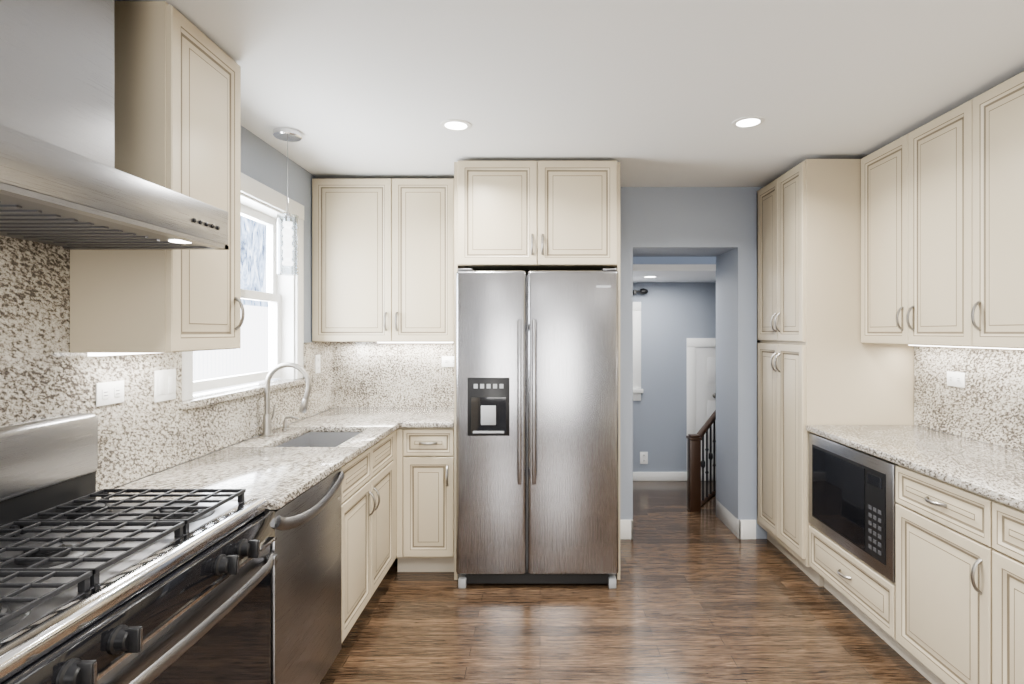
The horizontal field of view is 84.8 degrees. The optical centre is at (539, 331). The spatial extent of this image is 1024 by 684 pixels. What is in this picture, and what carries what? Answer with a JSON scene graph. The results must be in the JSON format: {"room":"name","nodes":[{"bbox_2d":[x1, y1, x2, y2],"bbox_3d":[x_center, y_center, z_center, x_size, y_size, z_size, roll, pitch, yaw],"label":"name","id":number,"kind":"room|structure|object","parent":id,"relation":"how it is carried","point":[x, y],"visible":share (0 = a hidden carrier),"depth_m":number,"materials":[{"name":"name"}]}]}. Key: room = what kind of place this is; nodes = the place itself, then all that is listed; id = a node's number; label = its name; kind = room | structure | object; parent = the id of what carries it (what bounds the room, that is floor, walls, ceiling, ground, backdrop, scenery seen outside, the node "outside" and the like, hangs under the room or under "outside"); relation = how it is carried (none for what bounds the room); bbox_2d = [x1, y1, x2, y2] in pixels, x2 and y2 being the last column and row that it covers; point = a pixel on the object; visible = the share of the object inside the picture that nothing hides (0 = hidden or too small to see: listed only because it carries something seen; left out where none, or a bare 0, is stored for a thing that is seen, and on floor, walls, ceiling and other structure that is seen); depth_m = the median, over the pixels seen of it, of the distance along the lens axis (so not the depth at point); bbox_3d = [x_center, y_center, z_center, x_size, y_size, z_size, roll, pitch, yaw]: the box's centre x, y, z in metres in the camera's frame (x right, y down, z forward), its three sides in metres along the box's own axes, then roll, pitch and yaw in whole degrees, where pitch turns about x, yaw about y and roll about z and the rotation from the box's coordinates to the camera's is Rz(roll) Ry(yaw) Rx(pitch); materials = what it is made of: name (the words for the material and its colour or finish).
{"room":"kitchen","nodes":[
{"label":"kitchen","id":0,"kind":"room"},
{"bbox_2d":[113,126,329,488],"bbox_3d":[-1.535,0.215,1.100,0.150,2.450,5.600,0,0,0],"label":"wall","id":1,"kind":"structure","parent":0,"point":[263,162],"depth_m":3.23,"materials":[{"name":"grey paint"}]},
{"bbox_2d":[0,0,228,249],"bbox_3d":[-1.185,-0.628,1.250,0.489,0.756,0.900,0,0,0],"label":"range hood","id":2,"kind":"object","parent":1,"relation":"attached to","point":[65,183],"visible":1,"depth_m":1.31,"materials":[{"name":"silver metal"}]},
{"bbox_2d":[70,1,244,355],"bbox_3d":[-1.259,-0.466,1.901,0.342,1.081,0.397,0,0,0],"label":"upper cabinet","id":3,"kind":"object","parent":1,"relation":"attached to","point":[177,100],"visible":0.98,"depth_m":1.71,"materials":[{"name":"beige wood"}]},
{"bbox_2d":[182,173,303,400],"bbox_3d":[-1.524,-0.245,2.830,0.172,1.050,1.180,0,0,0],"label":"window","id":4,"kind":"structure","parent":1,"relation":"in","point":[278,295],"depth_m":3.27,"materials":[{"name":"white wood"}]},
{"bbox_2d":[0,235,1023,491],"bbox_3d":[0.294,0.140,1.104,3.688,0.800,5.588,0,0,0],"label":"backsplash","id":5,"kind":"structure","parent":1,"relation":"attached to","point":[44,373],"depth_m":2.34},
{"bbox_2d":[96,380,123,406],"bbox_3d":[-1.427,0.203,1.862,0.008,0.075,0.118,0,0,0],"label":"electrical outlet plate","id":6,"kind":"object","parent":5,"relation":"attached to","point":[109,393],"depth_m":1.85,"materials":[{"name":"white plastic"}]},
{"bbox_2d":[154,369,175,402],"bbox_3d":[-1.427,0.203,2.135,0.009,0.118,0.118,0,0,0],"label":"electrical outlet plate","id":7,"kind":"object","parent":5,"relation":"attached to","point":[164,380],"depth_m":2.13,"materials":[{"name":"white plastic"}]},
{"bbox_2d":[315,355,319,372],"bbox_3d":[-1.427,0.205,3.600,0.008,0.118,0.075,0,0,0],"label":"electrical outlet plate","id":8,"kind":"object","parent":5,"relation":"attached to","point":[317,357],"depth_m":3.59,"materials":[{"name":"white plastic"}]},
{"bbox_2d":[442,356,453,366],"bbox_3d":[-0.620,0.205,3.867,0.118,0.075,0.008,0,0,0],"label":"electrical outlet plate","id":9,"kind":"object","parent":5,"relation":"attached to","point":[447,361],"depth_m":3.87,"materials":[{"name":"white plastic"}]},
{"bbox_2d":[947,371,964,387],"bbox_3d":[2.107,0.240,2.840,0.008,0.075,0.118,0,0,0],"label":"electrical outlet plate","id":10,"kind":"object","parent":5,"relation":"attached to","point":[956,379],"depth_m":2.83,"materials":[{"name":"white plastic"}]},
{"bbox_2d":[331,187,766,538],"bbox_3d":[0.340,0.215,4.145,3.900,2.450,0.490,0,0,0],"label":"wall","id":11,"kind":"structure","parent":0,"point":[719,224],"depth_m":3.90,"materials":[{"name":"grey paint"}]},
{"bbox_2d":[312,179,453,342],"bbox_3d":[-1.000,-0.453,3.715,0.909,1.055,0.364,0,0,0],"label":"upper cabinet","id":12,"kind":"object","parent":11,"relation":"attached to","point":[382,260],"visible":0.98,"depth_m":3.57,"materials":[{"name":"beige wood"}]},
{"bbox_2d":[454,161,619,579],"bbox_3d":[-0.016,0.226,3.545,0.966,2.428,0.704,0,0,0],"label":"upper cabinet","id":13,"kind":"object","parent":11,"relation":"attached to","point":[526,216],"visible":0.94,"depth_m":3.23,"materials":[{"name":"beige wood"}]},
{"bbox_2d":[621,519,632,538],"bbox_3d":[0.638,1.373,4.137,0.016,0.135,0.506,0,0,0],"label":"baseboard","id":14,"kind":"structure","parent":11,"relation":"attached to","point":[627,524],"depth_m":3.88,"materials":[{"name":"white wood"}]},
{"bbox_2d":[716,499,746,538],"bbox_3d":[1.400,1.373,4.137,0.040,0.135,0.506,0,0,0],"label":"baseboard","id":15,"kind":"structure","parent":11,"relation":"attached to","point":[746,529],"depth_m":3.99,"materials":[{"name":"white wood"}]},
{"bbox_2d":[114,0,1023,186],"bbox_3d":[0.340,-1.030,1.026,3.900,0.040,5.752,0,0,0],"label":"ceiling","id":16,"kind":"structure","parent":0,"point":[655,93],"depth_m":2.22,"materials":[{"name":"white paint"}]},
{"bbox_2d":[273,127,301,275],"bbox_3d":[-1.275,-0.650,2.830,0.136,0.720,0.136,0,0,0],"label":"pendant light","id":17,"kind":"object","parent":16,"relation":"hanging from","point":[287,243],"visible":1,"depth_m":2.79,"materials":[{"name":"glass"}]},
{"bbox_2d":[440,119,470,130],"bbox_3d":[-0.410,-1.007,2.729,0.149,0.006,0.149,0,0,-6],"label":"recessed light","id":18,"kind":"object","parent":16,"relation":"in","point":[463,125],"depth_m":2.72,"materials":[{"name":"white"}]},
{"bbox_2d":[732,116,764,127],"bbox_3d":[1.000,-1.007,2.691,0.149,0.006,0.149,0,0,-24],"label":"recessed light","id":19,"kind":"object","parent":16,"relation":"in","point":[748,121],"depth_m":2.68,"materials":[{"name":"white"}]},
{"bbox_2d":[320,481,931,683],"bbox_3d":[0.865,1.465,1.865,4.950,0.050,7.430,0,0,0],"label":"floor","id":20,"kind":"structure","parent":0,"point":[705,595],"depth_m":2.75,"materials":[{"name":"brown wood"}]},
{"bbox_2d":[0,413,277,683],"bbox_3d":[-1.102,0.845,1.286,0.656,1.190,0.912,0,0,0],"label":"range","id":21,"kind":"object","parent":20,"relation":"on","point":[104,589],"visible":1,"depth_m":1.37,"materials":[{"name":"silver metal"}]},
{"bbox_2d":[266,468,344,683],"bbox_3d":[-1.107,0.999,2.045,0.586,0.883,0.595,0,0,0],"label":"dishwasher","id":22,"kind":"object","parent":20,"relation":"on","point":[306,604],"visible":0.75,"depth_m":2.00,"materials":[{"name":"silver metal"}]},
{"bbox_2d":[340,427,399,590],"bbox_3d":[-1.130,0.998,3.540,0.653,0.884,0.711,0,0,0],"label":"base cabinet","id":23,"kind":"object","parent":20,"relation":"on","point":[398,493],"depth_m":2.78,"materials":[{"name":"beige wood"}]},
{"bbox_2d":[96,362,419,509],"bbox_3d":[-1.119,0.461,2.806,0.617,0.617,2.123,0,0,0],"label":"countertop","id":24,"kind":"structure","parent":23,"relation":"on","point":[279,468],"depth_m":2.37,"materials":[{"name":"stone"}]},
{"bbox_2d":[260,362,311,436],"bbox_3d":[-1.282,0.339,2.919,0.252,0.373,0.238,0,0,0],"label":"faucet","id":25,"kind":"object","parent":24,"relation":"on","point":[285,431],"depth_m":2.82,"materials":[{"name":"silver metal"}]},
{"bbox_2d":[400,427,453,571],"bbox_3d":[-0.681,0.998,3.548,0.350,0.884,0.697,0,0,0],"label":"base cabinet","id":26,"kind":"object","parent":20,"relation":"on","point":[426,454],"depth_m":3.27,"materials":[{"name":"beige wood"}]},
{"bbox_2d":[404,408,453,427],"bbox_3d":[-0.651,0.540,3.549,0.295,0.030,0.638,0,0,0],"label":"countertop","id":27,"kind":"structure","parent":26,"relation":"on","point":[424,417],"depth_m":3.40,"materials":[{"name":"stone"}]},
{"bbox_2d":[456,268,617,588],"bbox_3d":[-0.015,0.541,3.473,0.912,1.797,0.795,0,0,0],"label":"refrigerator","id":28,"kind":"object","parent":20,"relation":"on","point":[536,427],"visible":1,"depth_m":3.13,"materials":[{"name":"silver metal"}]},
{"bbox_2d":[686,410,715,511],"bbox_3d":[1.572,1.002,5.025,0.762,0.877,1.114,0,0,0],"label":"stair railing","id":29,"kind":"object","parent":20,"relation":"on","point":[695,464],"visible":0.69,"depth_m":4.52,"materials":[{"name":"brown wood"}]},
{"bbox_2d":[757,159,915,585],"bbox_3d":[1.797,0.230,3.533,0.678,2.420,0.726,0,0,0],"label":"pantry cabinet","id":30,"kind":"object","parent":20,"relation":"on","point":[819,362],"visible":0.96,"depth_m":3.17,"materials":[{"name":"beige wood"}]},
{"bbox_2d":[809,433,884,640],"bbox_3d":[1.821,0.998,2.779,0.630,0.884,0.772,0,0,0],"label":"base cabinet","id":31,"kind":"object","parent":20,"relation":"on","point":[847,483],"depth_m":2.74,"materials":[{"name":"beige"}]},
{"bbox_2d":[885,459,980,683],"bbox_3d":[1.821,0.998,2.138,0.630,0.884,0.510,0,0,0],"label":"base cabinet","id":32,"kind":"object","parent":20,"relation":"on","point":[922,573],"depth_m":2.16,"materials":[{"name":"beige wood"}]},
{"bbox_2d":[806,425,1023,509],"bbox_3d":[1.805,0.540,0.738,0.610,0.030,4.855,0,0,0],"label":"countertop","id":33,"kind":"structure","parent":32,"relation":"on","point":[994,472],"depth_m":2.40,"materials":[{"name":"stone"}]},
{"bbox_2d":[981,495,1023,683],"bbox_3d":[1.821,0.998,1.629,0.630,0.884,0.510,0,0,0],"label":"base cabinet","id":34,"kind":"object","parent":20,"relation":"on","point":[1002,524],"depth_m":1.84,"materials":[{"name":"beige wood"}]},
{"bbox_2d":[633,257,715,471],"bbox_3d":[1.795,0.215,4.985,3.390,2.450,1.190,0,0,0],"label":"wall","id":35,"kind":"structure","parent":0,"point":[678,303],"depth_m":5.43,"materials":[{"name":"grey paint"}]},
{"bbox_2d":[633,288,647,400],"bbox_3d":[0.667,0.123,5.380,0.735,1.083,0.100,0,0,0],"label":"window","id":36,"kind":"structure","parent":35,"relation":"in","point":[637,390],"depth_m":5.41,"materials":[{"name":"white"}]},
{"bbox_2d":[640,452,647,463],"bbox_3d":[1.007,1.220,5.425,0.075,0.118,0.009,0,0,0],"label":"electrical outlet plate","id":37,"kind":"object","parent":35,"relation":"attached to","point":[643,455],"depth_m":5.42,"materials":[{"name":"white plastic"}]},
{"bbox_2d":[633,472,715,480],"bbox_3d":[1.795,1.397,5.422,3.090,0.085,0.016,0,0,0],"label":"baseboard","id":38,"kind":"structure","parent":35,"relation":"attached to","point":[637,476],"depth_m":5.41,"materials":[{"name":"white wood"}]},
{"bbox_2d":[687,338,715,471],"bbox_3d":[1.903,0.750,5.392,0.965,1.380,0.076,0,0,0],"label":"door","id":39,"kind":"structure","parent":35,"relation":"attached to","point":[701,380],"depth_m":5.42,"materials":[{"name":"white wood"}]},
{"bbox_2d":[919,426,1023,452],"bbox_3d":[2.215,0.215,1.100,0.150,2.450,5.600,0,0,0],"label":"wall","id":40,"kind":"structure","parent":0,"point":[979,441],"depth_m":2.68,"materials":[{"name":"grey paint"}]},
{"bbox_2d":[861,103,964,347],"bbox_3d":[1.973,-0.458,2.757,0.326,1.043,0.817,0,0,0],"label":"upper cabinet","id":41,"kind":"object","parent":40,"relation":"attached to","point":[942,230],"depth_m":2.70,"materials":[{"name":"beige wood"}]},
{"bbox_2d":[965,71,1023,349],"bbox_3d":[1.973,-0.458,2.144,0.326,1.043,0.408,0,0,0],"label":"upper cabinet","id":42,"kind":"object","parent":40,"relation":"attached to","point":[994,119],"depth_m":2.23,"materials":[{"name":"beige wood"}]},
{"label":"outside","id":43,"kind":"structure","parent":0,"visible":0},
{"bbox_2d":[193,216,267,394],"bbox_3d":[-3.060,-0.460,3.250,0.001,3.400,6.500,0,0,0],"label":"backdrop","id":44,"kind":"structure","parent":43,"point":[250,355],"depth_m":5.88,"materials":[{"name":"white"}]}
]}

